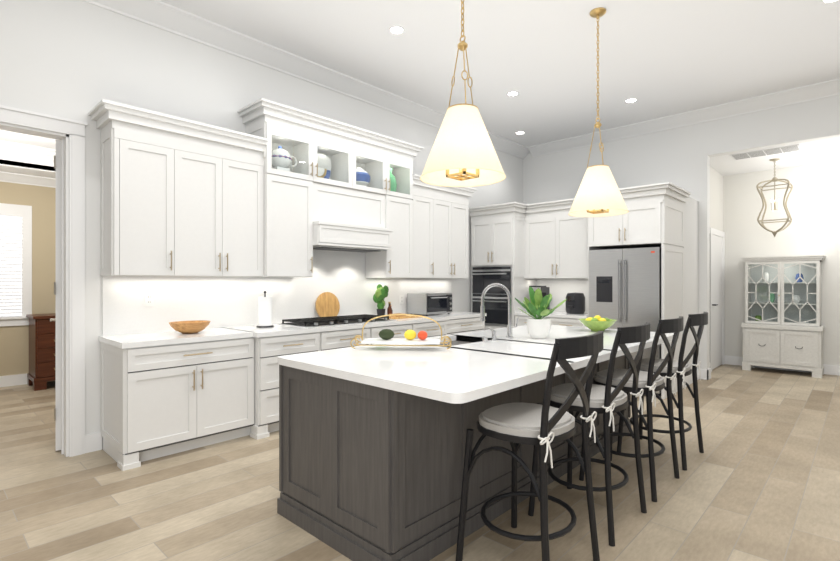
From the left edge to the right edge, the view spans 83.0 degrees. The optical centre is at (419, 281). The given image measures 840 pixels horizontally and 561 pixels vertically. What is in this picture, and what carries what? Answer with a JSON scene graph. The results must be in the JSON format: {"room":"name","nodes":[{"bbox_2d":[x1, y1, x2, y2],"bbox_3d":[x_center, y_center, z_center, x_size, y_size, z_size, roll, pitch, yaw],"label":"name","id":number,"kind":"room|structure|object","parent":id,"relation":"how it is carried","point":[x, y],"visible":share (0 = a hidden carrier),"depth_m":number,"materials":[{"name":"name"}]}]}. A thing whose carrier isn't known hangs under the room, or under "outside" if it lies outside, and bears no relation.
{"room":"kitchen","nodes":[
{"label":"kitchen","id":0,"kind":"room"},
{"bbox_2d":[0,182,55,375],"bbox_3d":[-5.275,-0.175,6.325,0.150,3.050,12.000,0,0,43],"label":"wall","id":1,"kind":"structure","parent":0,"point":[14,340],"depth_m":6.36,"materials":[{"name":"beige paint"}]},
{"bbox_2d":[0,203,31,326],"bbox_3d":[-5.570,-0.220,5.862,0.050,1.580,1.260,0,0,43],"label":"window","id":2,"kind":"structure","parent":1,"relation":"in","point":[15,264],"depth_m":6.19,"materials":[{"name":"white paint"}]},
{"bbox_2d":[0,171,55,187],"bbox_3d":[-5.176,-1.345,6.233,0.120,0.110,12.000,0,0,43],"label":"crown molding","id":3,"kind":"structure","parent":1,"relation":"attached to","point":[9,177],"depth_m":6.19,"materials":[{"name":"white paint"}]},
{"bbox_2d":[0,373,55,386],"bbox_3d":[-5.214,1.280,6.268,0.016,0.140,12.000,0,0,43],"label":"baseboard","id":4,"kind":"structure","parent":1,"relation":"attached to","point":[13,380],"depth_m":6.17,"materials":[{"name":"white paint"}]},
{"bbox_2d":[0,130,55,177],"bbox_3d":[-3.963,-1.542,5.093,3.450,0.315,12.000,0,0,43],"label":"ceiling","id":5,"kind":"structure","parent":0,"point":[21,153],"depth_m":5.74,"materials":[{"name":"white paint"}]},
{"bbox_2d":[0,0,522,434],"bbox_3d":[-2.428,-0.500,4.098,0.150,3.700,12.650,0,0,43],"label":"wall","id":6,"kind":"structure","parent":0,"point":[78,60],"depth_m":3.95,"materials":[{"name":"white paint"}]},
{"bbox_2d":[0,105,87,456],"bbox_3d":[-3.082,0.048,3.401,0.214,2.605,1.130,0,0,43],"label":"door frame","id":7,"kind":"structure","parent":6,"relation":"attached to","point":[69,133],"depth_m":3.68,"materials":[{"name":"white paint"}]},
{"bbox_2d":[50,140,60,450],"bbox_3d":[-3.148,0.105,4.106,0.096,2.470,0.875,0,0,-37],"label":"door leaf","id":8,"kind":"structure","parent":6,"relation":"in","point":[57,292],"depth_m":3.78,"materials":[{"name":"white paint"}]},
{"bbox_2d":[144,293,153,305],"bbox_3d":[-2.323,0.150,4.075,0.008,0.116,0.072,0,0,43],"label":"electrical outlet","id":9,"kind":"object","parent":6,"relation":"attached to","point":[148,299],"visible":1,"depth_m":4.07,"materials":[{"name":"white plastic"}]},
{"bbox_2d":[96,118,267,277],"bbox_3d":[-2.027,-0.640,4.165,0.337,1.180,1.244,0,0,43],"label":"upper cabinet","id":10,"kind":"object","parent":6,"relation":"attached to","point":[173,204],"depth_m":3.92,"materials":[{"name":"white paint"}]},
{"bbox_2d":[256,138,299,165],"bbox_3d":[-1.441,-1.259,4.767,0.219,0.232,0.314,0,0,43],"label":"teapot","id":11,"kind":"object","parent":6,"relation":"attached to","point":[282,151],"depth_m":4.72,"materials":[{"name":"white ceramic"}]},
{"bbox_2d":[256,158,315,277],"bbox_3d":[-1.428,-0.597,4.766,0.387,1.093,0.576,0,0,43],"label":"upper cabinet","id":12,"kind":"object","parent":6,"relation":"attached to","point":[293,213],"depth_m":4.62,"materials":[{"name":"white paint"}]},
{"bbox_2d":[82,0,529,158],"bbox_3d":[-2.352,-2.283,3.923,0.200,0.135,12.500,0,0,43],"label":"crown molding","id":13,"kind":"structure","parent":6,"relation":"attached to","point":[174,20],"depth_m":4.81,"materials":[{"name":"white paint"}]},
{"bbox_2d":[300,150,335,173],"bbox_3d":[-1.127,-1.247,5.227,0.201,0.290,0.340,0,0,43],"label":"upper cabinet","id":14,"kind":"object","parent":6,"relation":"attached to","point":[323,163],"depth_m":5.09,"materials":[{"name":"white paint"}]},
{"bbox_2d":[312,174,391,249],"bbox_3d":[-0.848,-0.735,5.313,0.483,0.690,1.015,0,0,43],"label":"range hood","id":15,"kind":"object","parent":6,"relation":"attached to","point":[348,214],"depth_m":5.19,"materials":[{"name":"white paint"}]},
{"bbox_2d":[340,162,375,181],"bbox_3d":[-0.717,-1.193,5.538,0.270,0.300,0.270,0,0,43],"label":"upper cabinet","id":16,"kind":"object","parent":6,"relation":"attached to","point":[361,171],"depth_m":5.41,"materials":[{"name":"white paint"}]},
{"bbox_2d":[364,190,415,277],"bbox_3d":[-0.382,-0.565,5.880,0.387,1.030,0.450,0,0,43],"label":"upper cabinet","id":17,"kind":"object","parent":6,"relation":"attached to","point":[398,262],"depth_m":5.78,"materials":[{"name":"white paint"}]},
{"bbox_2d":[376,166,403,189],"bbox_3d":[-0.389,-1.223,5.887,0.210,0.360,0.210,0,0,43],"label":"upper cabinet","id":18,"kind":"object","parent":6,"relation":"attached to","point":[393,176],"depth_m":5.73,"materials":[{"name":"white paint"}]},
{"bbox_2d":[85,368,710,452],"bbox_3d":[1.454,1.280,0.453,10.500,0.140,12.650,0,0,43],"label":"baseboard","id":19,"kind":"structure","parent":6,"relation":"attached to","point":[93,442],"depth_m":3.80,"materials":[{"name":"white paint"}]},
{"bbox_2d":[400,295,403,303],"bbox_3d":[-0.242,0.230,6.291,0.008,0.116,0.072,0,0,43],"label":"electrical outlet","id":20,"kind":"object","parent":6,"relation":"attached to","point":[401,299],"visible":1,"depth_m":6.29,"materials":[{"name":"white plastic"}]},
{"bbox_2d":[404,182,471,277],"bbox_3d":[0.169,-0.640,6.504,0.337,1.180,1.214,0,0,43],"label":"upper cabinet","id":21,"kind":"object","parent":6,"relation":"attached to","point":[441,215],"depth_m":6.38,"materials":[{"name":"white paint"}]},
{"bbox_2d":[0,364,839,560],"bbox_3d":[0.618,1.380,2.849,15.000,0.060,15.000,0,0,43],"label":"floor","id":22,"kind":"structure","parent":0,"point":[758,479],"depth_m":2.98,"materials":[{"name":"brown wood"}]},
{"bbox_2d":[26,313,55,390],"bbox_3d":[-4.622,0.887,6.404,0.534,0.925,1.000,0,0,43],"label":"dresser","id":23,"kind":"object","parent":22,"relation":"on","point":[42,350],"visible":0.27,"depth_m":5.97,"materials":[{"name":"brown wood"}]},
{"bbox_2d":[99,334,247,470],"bbox_3d":[-2.004,0.913,3.978,0.627,0.874,1.004,0,0,43],"label":"base cabinet","id":24,"kind":"object","parent":22,"relation":"on","point":[160,399],"depth_m":3.68,"materials":[{"name":"white paint"}]},
{"bbox_2d":[100,311,475,345],"bbox_3d":[-0.801,0.456,5.204,0.702,0.040,4.460,0,0,43],"label":"countertop","id":25,"kind":"structure","parent":24,"relation":"on","point":[279,327],"depth_m":4.27,"materials":[{"name":"white stone"}]},
{"bbox_2d":[169,320,210,333],"bbox_3d":[-1.960,0.387,4.049,0.281,0.095,0.330,0,0,43],"label":"bowl","id":26,"kind":"object","parent":25,"relation":"on","point":[189,327],"visible":1,"depth_m":3.97,"materials":[{"name":"brown wood"}]},
{"bbox_2d":[256,291,273,327],"bbox_3d":[-1.503,0.261,4.608,0.160,0.348,0.160,0,0,43],"label":"paper towel holder","id":27,"kind":"object","parent":25,"relation":"on","point":[264,311],"visible":1,"depth_m":4.55,"materials":[{"name":"white paper"}]},
{"bbox_2d":[315,292,339,316],"bbox_3d":[-1.044,0.273,5.384,0.062,0.319,0.320,0,0,43],"label":"round cutting board","id":28,"kind":"object","parent":25,"relation":"on","point":[327,304],"visible":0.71,"depth_m":5.37,"materials":[{"name":"brown wood"}]},
{"bbox_2d":[373,284,392,314],"bbox_3d":[-0.446,0.230,5.880,0.161,0.410,0.293,0,0,43],"label":"potted plant","id":29,"kind":"object","parent":25,"relation":"on","point":[380,294],"visible":0.92,"depth_m":5.81,"materials":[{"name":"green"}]},
{"bbox_2d":[389,313,421,318],"bbox_3d":[-0.218,0.410,5.816,0.240,0.050,0.460,0,0,43],"label":"rectangular cutting board","id":30,"kind":"object","parent":25,"relation":"on","point":[398,316],"visible":0.61,"depth_m":5.68,"materials":[{"name":"brown wood"}]},
{"bbox_2d":[407,293,451,315],"bbox_3d":[0.152,0.292,6.387,0.398,0.285,0.520,0,0,43],"label":"toaster oven","id":31,"kind":"object","parent":25,"relation":"on","point":[426,304],"visible":0.98,"depth_m":6.23,"materials":[{"name":"grey metal"}]},
{"bbox_2d":[248,330,323,439],"bbox_3d":[-1.443,0.913,4.524,0.697,0.874,0.700,0,0,43],"label":"base cabinet","id":32,"kind":"object","parent":22,"relation":"on","point":[264,350],"depth_m":4.15,"materials":[{"name":"white paint"}]},
{"bbox_2d":[316,322,371,349],"bbox_3d":[-0.988,0.913,5.009,0.697,0.874,0.630,0,0,43],"label":"base cabinet","id":33,"kind":"object","parent":22,"relation":"on","point":[333,339],"depth_m":4.76,"materials":[{"name":"white paint"}]},
{"bbox_2d":[372,322,415,338],"bbox_3d":[-0.556,0.913,5.468,0.697,0.874,0.630,0,0,43],"label":"base cabinet","id":34,"kind":"object","parent":22,"relation":"on","point":[399,328],"depth_m":5.29,"materials":[{"name":"white paint"}]},
{"bbox_2d":[416,318,451,338],"bbox_3d":[-0.101,0.913,5.953,0.697,0.874,0.700,0,0,43],"label":"base cabinet","id":35,"kind":"object","parent":22,"relation":"on","point":[432,329],"depth_m":5.76,"materials":[{"name":"white paint"}]},
{"bbox_2d":[277,339,630,560],"bbox_3d":[0.527,0.913,3.538,0.992,0.874,2.976,0,0,43],"label":"kitchen island","id":36,"kind":"object","parent":22,"relation":"on","point":[372,441],"depth_m":2.41,"materials":[{"name":"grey wood"}]},
{"bbox_2d":[278,325,673,406],"bbox_3d":[0.675,0.456,3.399,1.370,0.040,3.000,0,0,43],"label":"island countertop","id":37,"kind":"structure","parent":36,"relation":"on","point":[464,372],"depth_m":2.57,"materials":[{"name":"white stone"}]},
{"bbox_2d":[350,314,451,349],"bbox_3d":[-0.118,0.317,3.088,0.647,0.220,0.170,0,0,4],"label":"tray","id":38,"kind":"object","parent":37,"relation":"on","point":[386,336],"visible":1,"depth_m":3.06,"materials":[{"name":"white ceramic"}]},
{"bbox_2d":[480,283,520,342],"bbox_3d":[0.546,0.222,3.641,0.241,0.428,0.416,0,0,43],"label":"faucet","id":39,"kind":"object","parent":37,"relation":"on","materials":[{"name":"silver metal"}]},
{"bbox_2d":[515,286,566,338],"bbox_3d":[0.931,0.234,3.703,0.338,0.401,0.366,0,0,43],"label":"potted plant","id":40,"kind":"object","parent":37,"relation":"on","point":[538,325],"visible":1,"depth_m":3.64,"materials":[{"name":"green plant"}]},
{"bbox_2d":[578,315,616,330],"bbox_3d":[1.579,0.365,4.224,0.330,0.140,0.330,0,0,43],"label":"bowl","id":41,"kind":"object","parent":37,"relation":"on","point":[597,323],"visible":0.96,"depth_m":4.14,"materials":[{"name":"glass"}]},
{"bbox_2d":[452,314,486,333],"bbox_3d":[0.378,0.913,6.514,0.627,0.874,0.914,0,0,43],"label":"base cabinet","id":42,"kind":"object","parent":22,"relation":"on","point":[459,325],"depth_m":6.33,"materials":[{"name":"white paint"}]},
{"bbox_2d":[470,210,535,329],"bbox_3d":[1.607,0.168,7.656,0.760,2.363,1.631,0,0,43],"label":"tall cabinet","id":43,"kind":"object","parent":22,"relation":"on","point":[518,249],"depth_m":7.00,"materials":[{"name":"white paint"}]},
{"bbox_2d":[456,331,603,560],"bbox_3d":[0.546,0.792,2.258,0.568,1.119,0.549,0,0,43],"label":"stool","id":44,"kind":"object","parent":22,"relation":"on","point":[545,425],"visible":1,"depth_m":2.15,"materials":[{"name":"black paint"}]},
{"bbox_2d":[512,314,585,326],"bbox_3d":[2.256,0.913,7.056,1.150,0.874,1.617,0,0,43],"label":"base cabinet","id":45,"kind":"object","parent":22,"relation":"on","point":[522,320],"depth_m":6.41,"materials":[{"name":"white paint"}]},
{"bbox_2d":[516,310,588,317],"bbox_3d":[1.967,0.456,6.696,1.080,0.040,0.644,0,0,43],"label":"countertop","id":46,"kind":"structure","parent":45,"relation":"on","point":[556,313],"depth_m":6.37,"materials":[{"name":"white stone"}]},
{"bbox_2d":[529,286,549,309],"bbox_3d":[1.754,0.245,6.980,0.200,0.380,0.242,0,0,43],"label":"coffee maker","id":47,"kind":"object","parent":46,"relation":"on","point":[545,290],"visible":0.15,"depth_m":6.91,"materials":[{"name":"grey plastic"}]},
{"bbox_2d":[566,292,584,313],"bbox_3d":[2.144,0.290,6.578,0.256,0.290,0.295,0,0,43],"label":"air fryer","id":48,"kind":"object","parent":46,"relation":"on","point":[575,302],"visible":1,"depth_m":6.48,"materials":[{"name":"grey plastic"}]},
{"bbox_2d":[528,322,649,546],"bbox_3d":[1.005,0.792,2.747,0.568,1.119,0.549,0,0,43],"label":"stool","id":49,"kind":"object","parent":22,"relation":"on","point":[607,400],"visible":0.85,"depth_m":2.60,"materials":[{"name":"black paint"}]},
{"bbox_2d":[589,247,660,395],"bbox_3d":[2.716,0.460,6.047,0.836,1.740,0.856,0,0,43],"label":"fridge","id":50,"kind":"object","parent":22,"relation":"on","point":[624,287],"visible":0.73,"depth_m":5.72,"materials":[{"name":"grey metal"}]},
{"bbox_2d":[579,316,682,501],"bbox_3d":[1.464,0.792,3.235,0.568,1.119,0.549,0,0,43],"label":"stool","id":51,"kind":"object","parent":22,"relation":"on","point":[650,382],"visible":0.85,"depth_m":3.06,"materials":[{"name":"black paint"}]},
{"bbox_2d":[617,312,707,470],"bbox_3d":[1.922,0.792,3.724,0.568,1.119,0.549,0,0,43],"label":"stool","id":52,"kind":"object","parent":22,"relation":"on","point":[681,368],"visible":0.83,"depth_m":3.56,"materials":[{"name":"black paint"}]},
{"bbox_2d":[661,246,698,389],"bbox_3d":[3.293,0.450,6.634,0.898,1.800,0.812,0,0,43],"label":"tall cabinet","id":53,"kind":"object","parent":22,"relation":"on","point":[679,267],"depth_m":5.99,"materials":[{"name":"white paint"}]},
{"bbox_2d":[741,255,825,377],"bbox_3d":[5.430,0.485,7.127,0.980,1.730,0.460,0,0,43],"label":"hutch","id":54,"kind":"object","parent":22,"relation":"on","point":[782,326],"visible":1,"depth_m":7.07,"materials":[{"name":"grey wood"}]},
{"bbox_2d":[159,0,839,146],"bbox_3d":[1.399,-2.380,0.504,10.650,0.060,12.650,0,0,43],"label":"ceiling","id":55,"kind":"structure","parent":0,"point":[660,58],"depth_m":4.80,"materials":[{"name":"white paint"}]},
{"bbox_2d":[389,26,404,34],"bbox_3d":[-0.217,-2.349,4.429,0.150,0.010,0.150,0,0,43],"label":"recessed light","id":56,"kind":"object","parent":55,"relation":"in","point":[396,30],"visible":1,"depth_m":4.43,"materials":[{"name":"white paint"}]},
{"bbox_2d":[420,0,505,186],"bbox_3d":[0.246,-1.474,2.746,0.496,1.753,0.496,0,0,43],"label":"pendant light","id":57,"kind":"object","parent":55,"relation":"hanging from","point":[463,153],"visible":1,"depth_m":2.63,"materials":[{"name":"white fabric"}]},
{"bbox_2d":[507,91,518,95],"bbox_3d":[1.158,-2.349,5.922,0.150,0.010,0.150,0,0,43],"label":"recessed light","id":58,"kind":"object","parent":55,"relation":"in","point":[513,93],"visible":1,"depth_m":5.91,"materials":[{"name":"white paint"}]},
{"bbox_2d":[568,7,628,216],"bbox_3d":[1.547,-1.474,4.131,0.496,1.753,0.496,0,0,43],"label":"pendant light","id":59,"kind":"object","parent":55,"relation":"hanging from","point":[598,194],"visible":1,"depth_m":4.03,"materials":[{"name":"white fabric"}]},
{"bbox_2d":[624,98,636,102],"bbox_3d":[2.729,-2.349,6.149,0.150,0.010,0.150,0,0,43],"label":"recessed light","id":60,"kind":"object","parent":55,"relation":"in","point":[631,100],"visible":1,"depth_m":6.14,"materials":[{"name":"white paint"}]},
{"bbox_2d":[821,0,837,3],"bbox_3d":[3.414,-2.349,3.928,0.150,0.010,0.150,0,0,43],"label":"recessed light","id":61,"kind":"object","parent":55,"relation":"in","point":[826,1],"visible":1,"depth_m":3.97,"materials":[{"name":"white paint"}]},
{"bbox_2d":[524,206,588,277],"bbox_3d":[2.044,-0.531,6.778,1.080,0.963,0.380,0,0,43],"label":"upper cabinet","id":62,"kind":"object","parent":0,"relation":"attached to","point":[555,241],"depth_m":6.69,"materials":[{"name":"white paint"}]},
{"bbox_2d":[523,95,839,369],"bbox_3d":[5.732,-0.500,5.008,10.500,3.700,0.150,0,0,43],"label":"wall","id":63,"kind":"structure","parent":0,"point":[679,157],"depth_m":6.66,"materials":[{"name":"white paint"}]},
{"bbox_2d":[588,194,695,249],"bbox_3d":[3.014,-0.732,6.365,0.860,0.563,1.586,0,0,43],"label":"upper cabinet","id":64,"kind":"object","parent":63,"relation":"attached to","point":[652,220],"depth_m":5.76,"materials":[{"name":"white paint"}]},
{"bbox_2d":[527,78,839,156],"bbox_3d":[5.685,-2.283,4.812,10.300,0.135,0.200,0,0,43],"label":"crown molding","id":65,"kind":"structure","parent":63,"relation":"attached to","point":[819,90],"depth_m":6.52,"materials":[{"name":"white paint"}]},
{"bbox_2d":[710,167,722,368],"bbox_3d":[4.493,-0.200,7.407,0.150,3.100,1.650,0,0,43],"label":"wall","id":66,"kind":"structure","parent":0,"point":[716,199],"depth_m":7.49,"materials":[{"name":"white paint"}]},
{"bbox_2d":[710,227,724,370],"bbox_3d":[4.696,0.265,7.467,0.063,2.170,0.985,0,0,43],"label":"door","id":67,"kind":"structure","parent":66,"relation":"attached to","point":[717,295],"depth_m":7.52,"materials":[{"name":"white paint"}]},
{"bbox_2d":[710,137,839,175],"bbox_3d":[6.578,-1.780,5.449,5.870,0.060,1.650,0,0,43],"label":"ceiling","id":68,"kind":"structure","parent":0,"point":[819,151],"depth_m":6.79,"materials":[{"name":"white paint"}]},
{"bbox_2d":[730,144,801,159],"bbox_3d":[4.652,-1.744,6.407,0.750,0.010,0.350,0,0,43],"label":"ceiling vent","id":69,"kind":"object","parent":68,"relation":"in","point":[772,151],"visible":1,"depth_m":6.38,"materials":[{"name":"white metal"}]},
{"bbox_2d":[756,158,792,236],"bbox_3d":[5.058,-1.192,6.774,0.382,1.115,0.382,0,0,43],"label":"pendant lantern","id":70,"kind":"object","parent":68,"relation":"hanging from","point":[774,179],"visible":1,"depth_m":6.76,"materials":[{"name":"gold metal"}]},
{"bbox_2d":[723,161,839,365],"bbox_3d":[7.146,-0.200,5.944,5.720,3.100,0.150,0,0,43],"label":"wall","id":71,"kind":"structure","parent":0,"point":[813,207],"depth_m":7.27,"materials":[{"name":"white paint"}]},
{"bbox_2d":[724,355,839,375],"bbox_3d":[7.089,1.280,5.884,5.720,0.140,0.016,0,0,43],"label":"baseboard","id":72,"kind":"structure","parent":71,"relation":"attached to","point":[828,369],"depth_m":7.29,"materials":[{"name":"white paint"}]}
]}

